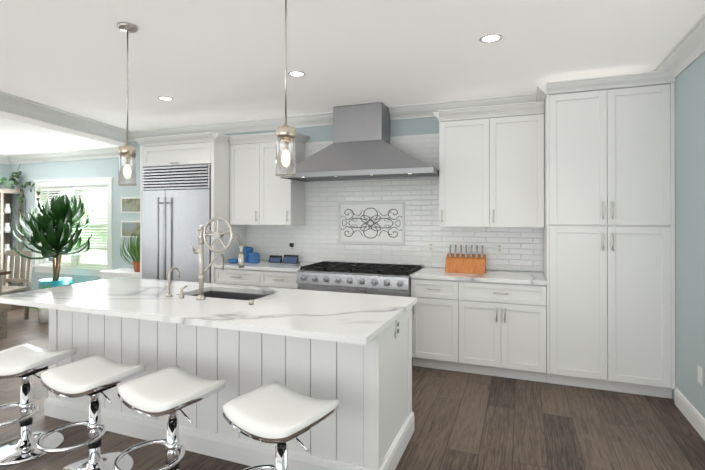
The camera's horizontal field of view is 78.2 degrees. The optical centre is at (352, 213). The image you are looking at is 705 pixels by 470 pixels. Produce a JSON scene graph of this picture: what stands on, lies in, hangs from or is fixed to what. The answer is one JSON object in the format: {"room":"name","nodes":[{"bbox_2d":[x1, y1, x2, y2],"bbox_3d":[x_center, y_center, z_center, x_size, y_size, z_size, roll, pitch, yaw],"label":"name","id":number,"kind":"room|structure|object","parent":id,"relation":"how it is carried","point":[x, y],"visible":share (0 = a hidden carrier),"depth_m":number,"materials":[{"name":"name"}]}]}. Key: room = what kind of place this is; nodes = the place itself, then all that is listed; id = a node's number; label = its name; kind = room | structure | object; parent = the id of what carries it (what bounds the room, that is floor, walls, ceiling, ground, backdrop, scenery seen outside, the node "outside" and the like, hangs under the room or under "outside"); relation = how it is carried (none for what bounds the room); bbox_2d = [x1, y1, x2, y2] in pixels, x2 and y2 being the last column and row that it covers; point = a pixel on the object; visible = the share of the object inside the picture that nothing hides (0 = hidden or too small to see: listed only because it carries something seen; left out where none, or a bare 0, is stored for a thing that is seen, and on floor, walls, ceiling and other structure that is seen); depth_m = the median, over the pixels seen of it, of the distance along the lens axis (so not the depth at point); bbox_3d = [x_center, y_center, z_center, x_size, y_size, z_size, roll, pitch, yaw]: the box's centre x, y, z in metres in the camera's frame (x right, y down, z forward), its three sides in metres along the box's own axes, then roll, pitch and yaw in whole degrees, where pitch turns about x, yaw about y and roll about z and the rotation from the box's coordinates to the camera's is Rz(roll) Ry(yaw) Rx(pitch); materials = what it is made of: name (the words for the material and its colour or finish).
{"room":"kitchen","nodes":[
{"label":"kitchen","id":0,"kind":"room"},
{"bbox_2d":[0,164,10,188],"bbox_3d":[-7.312,0.149,3.893,0.150,2.720,7.650,0,0,21],"label":"wall","id":1,"kind":"structure","parent":0,"point":[5,170],"depth_m":7.36,"materials":[{"name":"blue paint"}]},
{"bbox_2d":[0,111,125,155],"bbox_3d":[-5.626,-1.103,3.323,3.710,0.220,7.800,0,0,21],"label":"ceiling","id":2,"kind":"structure","parent":0,"point":[20,135],"depth_m":5.74,"materials":[{"name":"white paint"}]},
{"bbox_2d":[10,117,542,291],"bbox_3d":[-1.497,0.156,5.814,9.600,2.720,0.158,0,0,21],"label":"wall","id":3,"kind":"structure","parent":0,"point":[314,238],"depth_m":5.16,"materials":[{"name":"white tile"}]},
{"bbox_2d":[32,177,113,276],"bbox_3d":[-4.422,0.203,6.914,1.790,1.515,0.185,0,0,21],"label":"window","id":4,"kind":"structure","parent":3,"relation":"in","point":[72,267],"depth_m":6.84,"materials":[{"name":"white wood"}]},
{"bbox_2d":[41,186,106,249],"bbox_3d":[-4.426,0.066,6.905,1.500,0.969,0.045,0,0,21],"label":"window blinds","id":5,"kind":"object","parent":4,"relation":"attached to","point":[92,189],"visible":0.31,"depth_m":6.76,"materials":[{"name":"white plastic"}]},
{"bbox_2d":[121,197,139,212],"bbox_3d":[-3.223,-0.132,6.397,0.500,0.240,0.020,0,0,21],"label":"picture frame","id":6,"kind":"object","parent":3,"relation":"attached to","point":[130,204],"visible":0.63,"depth_m":6.41,"materials":[{"name":"white"}]},
{"bbox_2d":[121,221,139,237],"bbox_3d":[-3.223,0.223,6.396,0.500,0.250,0.020,0,0,21],"label":"picture frame","id":7,"kind":"object","parent":3,"relation":"attached to","point":[129,228],"visible":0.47,"depth_m":6.41,"materials":[{"name":"white"}]},
{"bbox_2d":[140,132,229,171],"bbox_3d":[-2.040,-0.768,5.593,1.054,0.354,0.643,0,0,21],"label":"upper cabinet","id":8,"kind":"object","parent":3,"relation":"attached to","point":[213,149],"depth_m":5.26,"materials":[{"name":"white wood"}]},
{"bbox_2d":[228,132,309,224],"bbox_3d":[-1.031,-0.407,5.320,0.921,1.084,0.420,0,0,21],"label":"upper cabinet","id":9,"kind":"object","parent":3,"relation":"attached to","point":[261,193],"visible":0.9,"depth_m":5.21,"materials":[{"name":"white wood"}]},
{"bbox_2d":[289,242,294,250],"bbox_3d":[-0.759,0.410,5.420,0.072,0.116,0.040,0,0,21],"label":"outlet","id":10,"kind":"object","parent":3,"relation":"attached to","point":[292,246],"visible":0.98,"depth_m":5.42,"materials":[{"name":"white plastic"}]},
{"bbox_2d":[0,13,704,164],"bbox_3d":[-2.875,-1.041,2.272,9.300,0.351,7.535,0,0,21],"label":"crown molding","id":11,"kind":"structure","parent":3,"relation":"attached to","point":[687,50],"depth_m":5.18,"materials":[{"name":"white wood"}]},
{"bbox_2d":[280,102,438,181],"bbox_3d":[0.101,-0.801,4.781,1.696,0.808,0.608,0,0,21],"label":"range hood","id":12,"kind":"object","parent":3,"relation":"attached to","point":[360,147],"visible":0.92,"depth_m":4.70,"materials":[{"name":"silver metal"}]},
{"bbox_2d":[338,202,404,244],"bbox_3d":[0.210,0.106,5.060,0.819,0.494,0.010,0,0,21],"label":"wall panel","id":13,"kind":"object","parent":3,"relation":"attached to","point":[379,223],"visible":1,"depth_m":5.05,"materials":[{"name":"white tile"}]},
{"bbox_2d":[428,241,433,251],"bbox_3d":[0.868,0.363,4.805,0.072,0.116,0.007,0,0,21],"label":"outlet","id":14,"kind":"object","parent":3,"relation":"attached to","point":[430,246],"visible":1,"depth_m":4.80,"materials":[{"name":"white plastic"}]},
{"bbox_2d":[432,101,544,227],"bbox_3d":[1.359,-0.456,4.390,1.054,1.174,0.423,0,0,21],"label":"upper cabinet","id":15,"kind":"object","parent":3,"relation":"attached to","point":[491,165],"visible":1,"depth_m":4.23,"materials":[{"name":"white wood"}]},
{"bbox_2d":[496,242,502,253],"bbox_3d":[1.539,0.357,4.544,0.072,0.116,0.007,0,0,21],"label":"outlet","id":16,"kind":"object","parent":3,"relation":"attached to","point":[499,247],"visible":1,"depth_m":4.54,"materials":[{"name":"white plastic"}]},
{"bbox_2d":[0,306,704,469],"bbox_3d":[-2.881,1.534,2.247,9.600,0.060,7.800,0,0,21],"label":"floor","id":17,"kind":"structure","parent":0,"point":[467,421],"depth_m":3.03,"materials":[{"name":"brown wood"}]},
{"bbox_2d":[0,303,10,337],"bbox_3d":[-4.616,1.285,4.767,0.360,0.455,1.380,0,0,21],"label":"bench","id":18,"kind":"object","parent":17,"relation":"on","point":[5,309],"visible":0.92,"depth_m":5.29,"materials":[{"name":"brown wood"}]},
{"bbox_2d":[0,270,10,329],"bbox_3d":[-5.282,1.134,5.070,0.940,0.760,1.820,0,0,21],"label":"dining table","id":19,"kind":"object","parent":17,"relation":"on","point":[2,272],"visible":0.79,"depth_m":5.69,"materials":[{"name":"brown wood"}]},
{"bbox_2d":[0,170,18,306],"bbox_3d":[-5.818,0.405,6.895,0.450,2.230,0.750,0,0,21],"label":"curio cabinet","id":20,"kind":"object","parent":17,"relation":"on","point":[5,220],"depth_m":7.20,"materials":[{"name":"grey wood"}]},
{"bbox_2d":[2,250,32,319],"bbox_3d":[-4.947,1.027,6.138,0.480,0.980,0.525,0,0,13],"label":"dining chair","id":21,"kind":"object","parent":17,"relation":"on","point":[6,289],"visible":0.69,"depth_m":6.33,"materials":[{"name":"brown wood"}]},
{"bbox_2d":[18,164,42,286],"bbox_3d":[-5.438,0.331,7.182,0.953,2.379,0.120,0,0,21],"label":"curio cabinet","id":22,"kind":"object","parent":17,"relation":"on","point":[21,192],"depth_m":7.24,"materials":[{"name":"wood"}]},
{"bbox_2d":[0,343,75,465],"bbox_3d":[-2.119,1.201,2.759,0.465,0.606,0.501,0,0,21],"label":"stool","id":23,"kind":"object","parent":17,"relation":"on","point":[26,361],"visible":0.94,"depth_m":2.77,"materials":[{"name":"white leather"}]},
{"bbox_2d":[13,193,96,322],"bbox_3d":[-4.425,0.600,6.334,1.276,1.835,0.865,0,0,21],"label":"plant","id":24,"kind":"object","parent":17,"relation":"on","point":[51,228],"visible":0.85,"depth_m":6.25,"materials":[{"name":"green plant"}]},
{"bbox_2d":[36,354,145,469],"bbox_3d":[-1.520,1.200,2.492,0.451,0.606,0.499,0,0,21],"label":"stool","id":25,"kind":"object","parent":17,"relation":"on","point":[93,377],"visible":0.98,"depth_m":2.51,"materials":[{"name":"white leather"}]},
{"bbox_2d":[100,268,139,279],"bbox_3d":[-3.017,1.157,6.075,0.905,0.720,0.435,0,0,21],"label":"base cabinet","id":26,"kind":"object","parent":17,"relation":"on","point":[121,272],"visible":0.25,"depth_m":5.97,"materials":[{"name":"white wood"}]},
{"bbox_2d":[120,233,139,271],"bbox_3d":[-2.979,0.516,5.972,0.611,0.559,0.493,0,0,21],"label":"spider plant","id":27,"kind":"object","parent":26,"relation":"on","point":[134,246],"visible":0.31,"depth_m":5.95,"materials":[{"name":"green plant"}]},
{"bbox_2d":[113,365,225,469],"bbox_3d":[-0.973,1.199,2.279,0.472,0.606,0.506,0,0,21],"label":"stool","id":28,"kind":"object","parent":17,"relation":"on","point":[171,391],"visible":1,"depth_m":2.29,"materials":[{"name":"white leather"}]},
{"bbox_2d":[142,164,210,282],"bbox_3d":[-2.057,0.462,5.546,1.046,2.106,0.726,0,0,21],"label":"refrigerator","id":29,"kind":"object","parent":17,"relation":"on","point":[176,206],"visible":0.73,"depth_m":5.26,"materials":[{"name":"silver metal"}]},
{"bbox_2d":[44,289,414,469],"bbox_3d":[-0.938,1.064,3.136,2.636,0.885,0.778,0,0,21],"label":"kitchen island","id":30,"kind":"object","parent":17,"relation":"on","point":[352,352],"depth_m":2.66,"materials":[{"name":"wood"}]},
{"bbox_2d":[0,277,415,344],"bbox_3d":[-1.055,0.604,3.056,2.820,0.035,1.075,0,0,21],"label":"island countertop","id":31,"kind":"structure","parent":30,"relation":"on","point":[313,315],"depth_m":2.75,"materials":[{"name":"white stone"}]},
{"bbox_2d":[214,260,314,288],"bbox_3d":[-0.986,1.054,5.166,1.116,0.920,0.665,0,0,21],"label":"base cabinet","id":32,"kind":"object","parent":17,"relation":"on","point":[264,273],"visible":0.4,"depth_m":4.91,"materials":[{"name":"white wood"}]},
{"bbox_2d":[228,246,259,262],"bbox_3d":[-1.301,0.498,5.305,0.373,0.190,0.318,0,0,21],"label":"canisters","id":33,"kind":"object","parent":32,"relation":"on","point":[250,256],"visible":0.94,"depth_m":5.23,"materials":[{"name":"blue ceramic"}]},
{"bbox_2d":[269,255,280,262],"bbox_3d":[-0.944,0.552,5.315,0.170,0.084,0.045,0,0,21],"label":"smart display","id":34,"kind":"object","parent":32,"relation":"on","point":[273,258],"depth_m":5.31,"materials":[{"name":"black"}]},
{"bbox_2d":[281,255,298,263],"bbox_3d":[-0.747,0.544,5.238,0.195,0.099,0.045,0,0,21],"label":"smart display","id":35,"kind":"object","parent":32,"relation":"on","point":[293,259],"depth_m":5.23,"materials":[{"name":"black"}]},
{"bbox_2d":[223,381,338,469],"bbox_3d":[-0.350,1.198,2.038,0.488,0.606,0.515,0,0,21],"label":"stool","id":36,"kind":"object","parent":17,"relation":"on","point":[280,415],"visible":1,"depth_m":2.04,"materials":[{"name":"white leather"}]},
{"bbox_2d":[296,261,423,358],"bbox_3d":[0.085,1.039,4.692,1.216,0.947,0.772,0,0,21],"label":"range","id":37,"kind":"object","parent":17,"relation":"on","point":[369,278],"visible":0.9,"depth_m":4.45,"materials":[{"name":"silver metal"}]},
{"bbox_2d":[410,267,546,382],"bbox_3d":[1.242,1.051,4.300,1.216,0.920,0.665,0,0,21],"label":"base cabinet","id":38,"kind":"object","parent":17,"relation":"on","point":[491,322],"visible":0.96,"depth_m":4.03,"materials":[{"name":"white wood"}]},
{"bbox_2d":[445,245,485,273],"bbox_3d":[1.147,0.454,4.403,0.390,0.272,0.168,0,0,21],"label":"knife block","id":39,"kind":"object","parent":38,"relation":"on","point":[466,263],"visible":1,"depth_m":4.38,"materials":[{"name":"brown wood"}]},
{"bbox_2d":[535,70,675,398],"bbox_3d":[2.207,0.187,3.909,1.012,2.645,0.702,0,0,21],"label":"pantry cabinet","id":40,"kind":"object","parent":17,"relation":"on","point":[609,218],"visible":0.96,"depth_m":3.63,"materials":[{"name":"white wood"}]},
{"bbox_2d":[0,0,704,130],"bbox_3d":[-2.881,-1.276,2.257,9.600,0.120,7.800,0,0,21],"label":"ceiling","id":41,"kind":"structure","parent":0,"point":[206,61],"depth_m":3.24,"materials":[{"name":"white paint"}]},
{"bbox_2d":[117,22,137,185],"bbox_3d":[-1.455,-0.699,2.806,0.124,1.029,0.124,0,0,21],"label":"pendant light","id":42,"kind":"object","parent":41,"relation":"hanging from","point":[127,152],"visible":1,"depth_m":2.79,"materials":[{"name":"clear glass"}]},
{"bbox_2d":[158,96,173,100],"bbox_3d":[-1.947,-1.204,4.522,0.155,0.008,0.155,0,0,15],"label":"recessed light","id":43,"kind":"object","parent":41,"relation":"in","point":[167,98],"depth_m":4.52,"materials":[{"name":"white"}]},
{"bbox_2d":[275,0,295,176],"bbox_3d":[-0.350,-0.708,2.280,0.124,1.014,0.124,0,0,21],"label":"pendant light","id":44,"kind":"object","parent":41,"relation":"hanging from","point":[285,134],"visible":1,"depth_m":2.26,"materials":[{"name":"clear glass"}]},
{"bbox_2d":[287,70,305,76],"bbox_3d":[-0.482,-1.207,3.738,0.155,0.008,0.155,0,0,15],"label":"recessed light","id":45,"kind":"object","parent":41,"relation":"in","point":[295,73],"depth_m":3.73,"materials":[{"name":"white"}]},
{"bbox_2d":[479,33,502,42],"bbox_3d":[0.954,-1.210,2.987,0.155,0.008,0.155,0,0,15],"label":"recessed light","id":46,"kind":"object","parent":41,"relation":"in","point":[491,37],"depth_m":2.98,"materials":[{"name":"white"}]},
{"bbox_2d":[672,53,704,417],"bbox_3d":[1.523,0.137,0.541,0.150,2.720,7.800,0,0,21],"label":"wall","id":47,"kind":"structure","parent":0,"point":[689,219],"depth_m":3.16,"materials":[{"name":"blue paint"}]},
{"bbox_2d":[674,388,704,440],"bbox_3d":[1.326,1.431,0.258,0.016,0.130,6.840,0,0,21],"label":"baseboard","id":48,"kind":"structure","parent":47,"relation":"attached to","point":[695,418],"depth_m":3.09,"materials":[{"name":"white wood"}]},
{"bbox_2d":[698,365,702,385],"bbox_3d":[2.390,1.109,2.984,0.006,0.115,0.070,0,0,21],"label":"outlet","id":49,"kind":"object","parent":47,"relation":"attached to","point":[700,375],"visible":1,"depth_m":2.97,"materials":[{"name":"white plastic"}]},
{"label":"outside","id":50,"kind":"structure","parent":0,"visible":0},
{"bbox_2d":[60,190,106,263],"bbox_3d":[-4.164,0.203,7.578,2.750,2.480,0.001,0,0,21],"label":"dining window","id":51,"kind":"structure","parent":50,"point":[93,256],"depth_m":7.75,"materials":[{"name":"glass"}]}
]}

